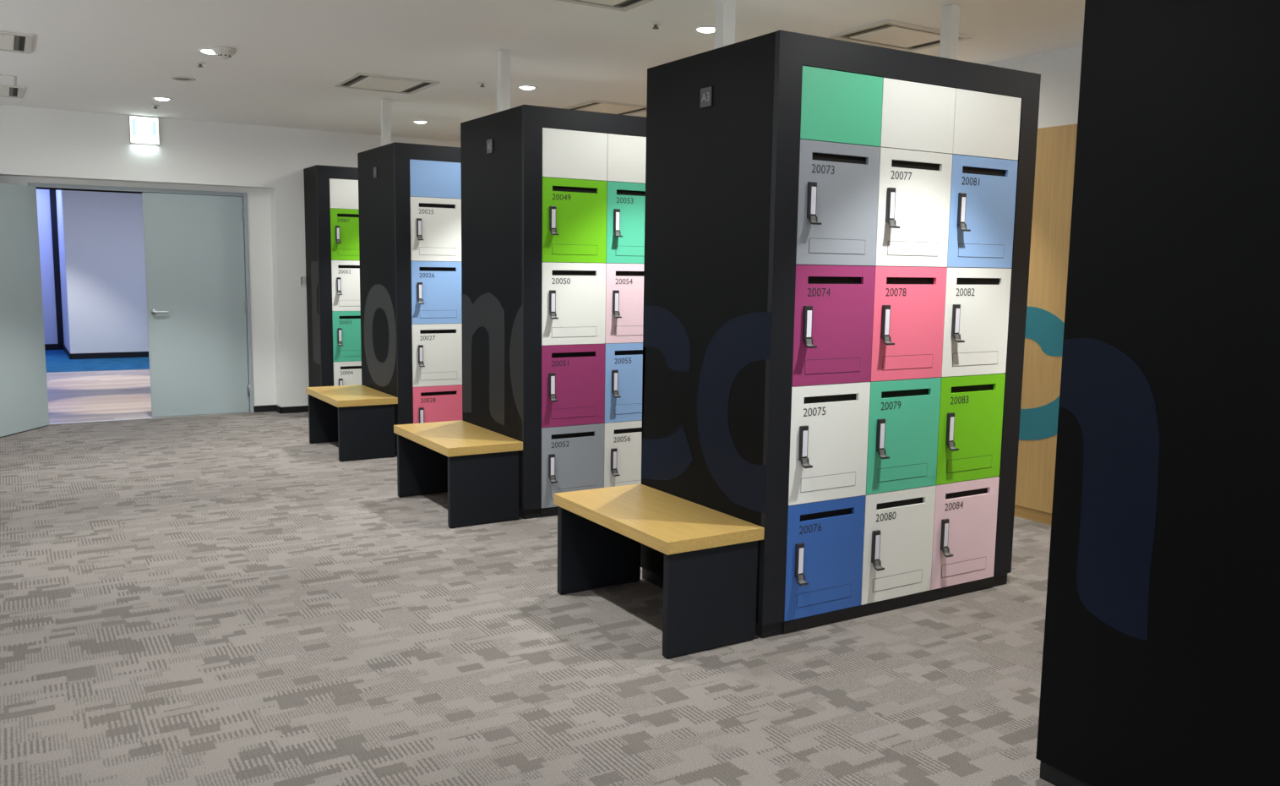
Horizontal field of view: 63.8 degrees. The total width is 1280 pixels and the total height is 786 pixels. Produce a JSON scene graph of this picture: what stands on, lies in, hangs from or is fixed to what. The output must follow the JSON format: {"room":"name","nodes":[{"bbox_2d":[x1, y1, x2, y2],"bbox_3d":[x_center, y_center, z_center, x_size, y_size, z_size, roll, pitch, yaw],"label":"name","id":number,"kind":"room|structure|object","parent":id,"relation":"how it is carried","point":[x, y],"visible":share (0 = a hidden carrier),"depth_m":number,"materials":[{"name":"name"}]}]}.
{"room":"locker room","nodes":[
{"label":"locker room","id":0,"kind":"room"},
{"bbox_2d":[36,189,64,344],"bbox_3d":[-8.561,-2.085,16.796,5.424,2.706,0.113,-3,8,-31],"label":"wall","id":1,"kind":"structure","parent":0,"point":[42,195],"depth_m":16.24,"materials":[{"name":"paint"}]},
{"bbox_2d":[44,349,149,372],"bbox_3d":[-7.561,-0.470,15.325,5.424,0.114,3.780,-3,8,-31],"label":"floor","id":2,"kind":"structure","parent":0,"point":[57,361],"depth_m":14.37,"materials":[{"name":"blue carpet"}]},
{"bbox_2d":[57,369,140,372],"bbox_3d":[-6.570,-0.316,13.723,5.424,0.004,0.014,-3,8,-31],"label":"trim","id":3,"kind":"structure","parent":2,"relation":"on","point":[128,369],"depth_m":13.38,"materials":[{"name":"grey"}]},
{"bbox_2d":[55,190,148,353],"bbox_3d":[-7.233,-2.025,16.464,3.514,2.706,1.853,-3,8,-31],"label":"wall","id":4,"kind":"structure","parent":0,"point":[101,242],"depth_m":15.05,"materials":[{"name":"paint"}]},
{"bbox_2d":[49,189,64,343],"bbox_3d":[-9.238,-2.081,16.282,0.085,2.610,0.023,-3,8,-31],"label":"trim","id":5,"kind":"structure","parent":4,"relation":"attached to","point":[52,193],"depth_m":16.28,"materials":[{"name":"black metal"}]},
{"bbox_2d":[44,343,148,359],"bbox_3d":[-8.062,-0.680,16.120,5.424,0.096,1.864,-3,8,-31],"label":"baseboard","id":6,"kind":"structure","parent":4,"relation":"attached to","point":[47,346],"depth_m":15.25,"materials":[{"name":"black"}]},
{"bbox_2d":[0,104,460,407],"bbox_3d":[-3.916,-1.142,9.689,6.724,2.706,0.345,-3,8,-31],"label":"wall","id":7,"kind":"structure","parent":0,"point":[41,145],"depth_m":9.57,"materials":[{"name":"paint"}]},
{"bbox_2d":[0,182,49,436],"bbox_3d":[-5.195,-0.687,8.461,0.145,2.049,0.870,1,7,2],"label":"door","id":8,"kind":"structure","parent":7,"relation":"in","point":[24,399],"depth_m":8.58,"materials":[{"name":"paint"}]},
{"bbox_2d":[27,182,254,412],"bbox_3d":[-4.533,-0.814,9.452,1.785,2.096,0.172,-3,8,-31],"label":"trim","id":9,"kind":"structure","parent":7,"relation":"attached to","point":[39,186],"depth_m":9.63,"materials":[{"name":"grey paint"}]},
{"bbox_2d":[128,115,159,145],"bbox_3d":[-4.353,-2.304,9.032,0.233,0.234,0.041,-3,8,-31],"label":"exit sign","id":10,"kind":"object","parent":7,"relation":"attached to","point":[143,130],"visible":1,"depth_m":9.02,"materials":[{"name":"white plastic"}]},
{"bbox_2d":[49,411,250,424],"bbox_3d":[-4.516,0.231,9.528,1.718,0.004,0.045,-3,8,-31],"label":"threshold","id":11,"kind":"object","parent":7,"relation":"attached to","point":[244,411],"depth_m":9.50,"materials":[{"name":"grey metal"}]},
{"bbox_2d":[141,192,250,417],"bbox_3d":[-4.141,-0.816,9.632,0.870,2.049,0.145,-3,8,-31],"label":"door","id":12,"kind":"structure","parent":7,"relation":"in","point":[197,304],"depth_m":9.60,"materials":[{"name":"paint"}]},
{"bbox_2d":[253,404,308,413],"bbox_3d":[-2.374,0.088,10.710,3.110,0.062,0.196,-3,8,-31],"label":"baseboard","id":13,"kind":"structure","parent":7,"relation":"attached to","point":[269,407],"depth_m":10.01,"materials":[{"name":"black"}]},
{"bbox_2d":[299,275,305,286],"bbox_3d":[-3.248,-1.076,9.901,0.054,0.104,0.013,-3,8,-31],"label":"light switch","id":14,"kind":"object","parent":7,"relation":"attached to","point":[302,279],"visible":1,"depth_m":9.90,"materials":[{"name":"white plastic"}]},
{"bbox_2d":[0,369,1055,785],"bbox_3d":[-1.493,0.780,5.906,6.927,0.113,18.764,-3,8,-31],"label":"floor","id":15,"kind":"structure","parent":0,"point":[220,599],"depth_m":3.91,"materials":[{"name":"carpet"}]},
{"bbox_2d":[303,164,361,386],"bbox_3d":[-2.447,-0.983,10.083,1.485,2.339,0.522,-3,8,-31],"label":"bank","id":16,"kind":"object","parent":15,"relation":"on","point":[330,192],"visible":0.28,"depth_m":9.61,"materials":[{"name":"black laminate"}]},
{"bbox_2d":[305,384,397,461],"bbox_3d":[-2.261,0.220,8.039,0.453,0.456,0.927,-3,8,-31],"label":"bench","id":17,"kind":"object","parent":15,"relation":"on","point":[361,417],"visible":1,"depth_m":7.71,"materials":[{"name":"brown wood"}]},
{"bbox_2d":[357,141,462,455],"bbox_3d":[-1.413,-0.762,8.411,1.492,2.339,0.968,-3,8,-31],"label":"bank","id":18,"kind":"object","parent":15,"relation":"on","point":[410,194],"visible":0.31,"depth_m":7.80,"materials":[{"name":"black laminate"}]},
{"bbox_2d":[380,98,391,146],"bbox_3d":[-1.960,-2.073,7.922,0.061,0.366,0.061,-3,8,-31],"label":"post","id":19,"kind":"object","parent":18,"relation":"on","point":[384,103],"visible":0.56,"depth_m":7.90,"materials":[{"name":"white paint"}]},
{"bbox_2d":[393,419,522,528],"bbox_3d":[-1.106,0.466,6.180,0.453,0.456,0.927,-3,8,-31],"label":"bench","id":20,"kind":"object","parent":15,"relation":"on","point":[477,466],"visible":1,"depth_m":5.87,"materials":[{"name":"brown wood"}]},
{"bbox_2d":[460,104,646,518],"bbox_3d":[-0.258,-0.516,6.552,1.492,2.339,0.968,-3,8,-31],"label":"lockers","id":21,"kind":"object","parent":15,"relation":"on","point":[553,199],"visible":0.59,"depth_m":6.01,"materials":[{"name":"black laminate"}]},
{"bbox_2d":[496,49,510,112],"bbox_3d":[-0.805,-1.827,6.064,0.061,0.366,0.061,-3,8,-31],"label":"post","id":22,"kind":"object","parent":21,"relation":"on","point":[503,56],"visible":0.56,"depth_m":6.04,"materials":[{"name":"white paint"}]},
{"bbox_2d":[553,483,764,659],"bbox_3d":[0.048,0.712,4.321,0.453,0.456,0.927,-3,8,-31],"label":"bench","id":23,"kind":"object","parent":15,"relation":"on","point":[710,568],"visible":1,"depth_m":4.03,"materials":[{"name":"brown wood"}]},
{"bbox_2d":[640,29,1040,637],"bbox_3d":[0.896,-0.270,4.693,1.492,2.339,0.968,-3,8,-31],"label":"lockers","id":24,"kind":"object","parent":15,"relation":"on","point":[838,232],"visible":1,"depth_m":4.26,"materials":[{"name":"black laminate"}]},
{"bbox_2d":[713,0,735,49],"bbox_3d":[0.349,-1.581,4.205,0.061,0.366,0.061,-3,8,-31],"label":"post","id":25,"kind":"object","parent":24,"relation":"on","point":[725,10],"visible":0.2,"depth_m":4.19,"materials":[{"name":"white paint"}]},
{"bbox_2d":[939,4,960,59],"bbox_3d":[1.470,-1.649,4.892,0.061,0.366,0.061,-3,8,-31],"label":"post","id":26,"kind":"object","parent":24,"relation":"on","point":[950,13],"visible":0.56,"depth_m":4.86,"materials":[{"name":"white paint"}]},
{"bbox_2d":[1035,0,1279,785],"bbox_3d":[2.054,-0.024,2.836,1.485,2.339,0.968,-3,8,-31],"label":"locker unit side","id":27,"kind":"object","parent":15,"relation":"on","point":[1161,664],"visible":1,"depth_m":2.59,"materials":[{"name":"black laminate"}]},
{"bbox_2d":[0,0,1085,141],"bbox_3d":[-0.236,-1.758,3.604,6.927,0.113,14.125,-3,8,-31],"label":"ceiling","id":28,"kind":"structure","parent":0,"point":[113,57],"depth_m":5.92,"materials":[{"name":"paint"}]},
{"bbox_2d":[0,74,16,86],"bbox_3d":[-4.699,-2.205,7.171,0.592,0.003,0.479,-3,8,-31],"label":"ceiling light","id":29,"kind":"object","parent":28,"relation":"attached to","point":[4,79],"visible":1,"depth_m":7.29,"materials":[{"name":"paint"}]},
{"bbox_2d":[0,84,23,98],"bbox_3d":[-4.929,-2.264,7.660,0.576,0.011,0.593,-3,8,-31],"label":"air conditioner cassette","id":30,"kind":"object","parent":28,"relation":"attached to","point":[5,90],"visible":1,"depth_m":7.75,"materials":[{"name":"grey plastic"}]},
{"bbox_2d":[0,31,32,54],"bbox_3d":[-3.823,-2.030,5.888,0.588,0.011,0.593,-3,8,-31],"label":"air conditioner cassette","id":31,"kind":"object","parent":28,"relation":"attached to","point":[9,41],"visible":1,"depth_m":5.97,"materials":[{"name":"grey plastic"}]},
{"bbox_2d":[152,97,172,100],"bbox_3d":[-3.725,-2.289,8.020,0.140,0.016,0.140,-3,8,-31],"label":"recessed light","id":32,"kind":"object","parent":28,"relation":"in","point":[155,98],"visible":1,"depth_m":7.99,"materials":[{"name":"white plastic"}]},
{"bbox_2d":[170,76,196,81],"bbox_3d":[-3.167,-2.175,7.132,0.158,0.008,0.158,-3,8,-31],"label":"ceiling speaker","id":33,"kind":"object","parent":28,"relation":"attached to","point":[180,78],"visible":1,"depth_m":7.13,"materials":[{"name":"grey plastic"}]},
{"bbox_2d":[175,77,191,80],"bbox_3d":[-3.167,-2.178,7.132,0.118,0.001,0.118,-3,8,-31],"label":"grille","id":34,"kind":"object","parent":33,"relation":"attached to","point":[177,78],"depth_m":7.14,"materials":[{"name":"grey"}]},
{"bbox_2d":[194,61,206,67],"bbox_3d":[-2.796,-2.087,6.539,0.068,0.027,0.068,-3,8,-31],"label":"sprinkler","id":35,"kind":"object","parent":28,"relation":"attached to","point":[199,63],"visible":1,"depth_m":6.53,"materials":[{"name":"white metal"}]},
{"bbox_2d":[197,48,214,54],"bbox_3d":[-2.575,-2.044,6.169,0.140,0.016,0.140,-3,8,-31],"label":"recessed light","id":36,"kind":"object","parent":28,"relation":"in","point":[209,51],"visible":0.56,"depth_m":6.13,"materials":[{"name":"white plastic"}]},
{"bbox_2d":[212,46,236,59],"bbox_3d":[-2.465,-2.013,6.101,0.136,0.058,0.136,-3,8,-31],"label":"smoke detector","id":37,"kind":"object","parent":28,"relation":"attached to","point":[224,52],"visible":1,"depth_m":6.06,"materials":[{"name":"grey plastic"}]},
{"bbox_2d":[332,72,440,94],"bbox_3d":[-1.781,-2.161,7.199,0.576,0.011,0.593,-3,8,-31],"label":"air conditioner cassette","id":38,"kind":"object","parent":28,"relation":"attached to","point":[357,80],"visible":1,"depth_m":7.16,"materials":[{"name":"grey plastic"}]},
{"bbox_2d":[412,119,428,123],"bbox_3d":[-1.945,-2.397,9.111,0.140,0.016,0.140,-3,8,-31],"label":"recessed light","id":39,"kind":"object","parent":28,"relation":"in","point":[414,121],"visible":1,"depth_m":9.07,"materials":[{"name":"white plastic"}]},
{"bbox_2d":[477,81,487,87],"bbox_3d":[-1.091,-2.134,7.125,0.068,0.027,0.068,-3,8,-31],"label":"sprinkler","id":40,"kind":"object","parent":28,"relation":"attached to","point":[482,84],"visible":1,"depth_m":7.12,"materials":[{"name":"white metal"}]},
{"bbox_2d":[517,85,537,89],"bbox_3d":[-0.795,-2.152,7.260,0.140,0.016,0.140,-3,8,-31],"label":"recessed light","id":41,"kind":"object","parent":28,"relation":"in","point":[524,87],"visible":1,"depth_m":7.23,"materials":[{"name":"white plastic"}]},
{"bbox_2d":[562,99,646,114],"bbox_3d":[-0.258,-2.261,8.192,0.576,0.011,0.593,-3,8,-31],"label":"air conditioner cassette","id":42,"kind":"object","parent":28,"relation":"attached to","point":[592,106],"visible":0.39,"depth_m":8.11,"materials":[{"name":"grey plastic"}]},
{"bbox_2d":[556,0,653,11],"bbox_3d":[-0.164,-1.820,4.628,0.576,0.011,0.593,-3,8,-31],"label":"air conditioner cassette","id":43,"kind":"object","parent":28,"relation":"attached to","point":[619,5],"visible":1,"depth_m":4.88,"materials":[{"name":"grey plastic"}]},
{"bbox_2d":[648,21,662,29],"bbox_3d":[0.081,-1.892,5.302,0.068,0.027,0.068,-3,8,-31],"label":"sprinkler","id":44,"kind":"object","parent":28,"relation":"attached to","point":[655,24],"visible":1,"depth_m":5.29,"materials":[{"name":"white plastic"}]},
{"bbox_2d":[693,25,714,32],"bbox_3d":[0.354,-1.907,5.409,0.140,0.016,0.140,-3,8,-31],"label":"recessed light","id":45,"kind":"object","parent":28,"relation":"in","point":[705,29],"visible":0.8,"depth_m":5.38,"materials":[{"name":"white plastic"}]},
{"bbox_2d":[827,20,972,51],"bbox_3d":[1.393,-1.906,5.506,0.627,0.011,0.441,-3,8,-31],"label":"air conditioner cassette","id":46,"kind":"object","parent":28,"relation":"attached to","point":[889,34],"visible":0.93,"depth_m":5.48,"materials":[{"name":"grey plastic"}]},
{"bbox_2d":[985,45,1082,128],"bbox_3d":[2.668,-0.535,5.549,0.122,2.706,14.091,-3,8,-31],"label":"wall","id":47,"kind":"structure","parent":0,"point":[1059,70],"depth_m":5.82,"materials":[{"name":"paint"}]},
{"bbox_2d":[1014,504,1051,524],"bbox_3d":[2.617,0.783,5.638,0.010,0.068,13.772,-3,8,-31],"label":"baseboard","id":48,"kind":"structure","parent":47,"relation":"attached to","point":[1020,511],"depth_m":6.09,"materials":[{"name":"brown wood"}]},
{"bbox_2d":[1018,306,1064,440],"bbox_3d":[2.235,-0.118,6.154,0.002,0.803,0.817,-3,8,-31],"label":"decal","id":49,"kind":"object","parent":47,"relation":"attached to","point":[1043,327],"depth_m":5.97,"materials":[{"name":"teal plastic"}]},
{"bbox_2d":[1014,123,1077,513],"bbox_3d":[2.632,-0.350,5.497,0.014,2.212,13.773,-3,8,-31],"label":"wall panel","id":50,"kind":"object","parent":47,"relation":"attached to","point":[1055,155],"depth_m":5.93,"materials":[{"name":"brown wood"}]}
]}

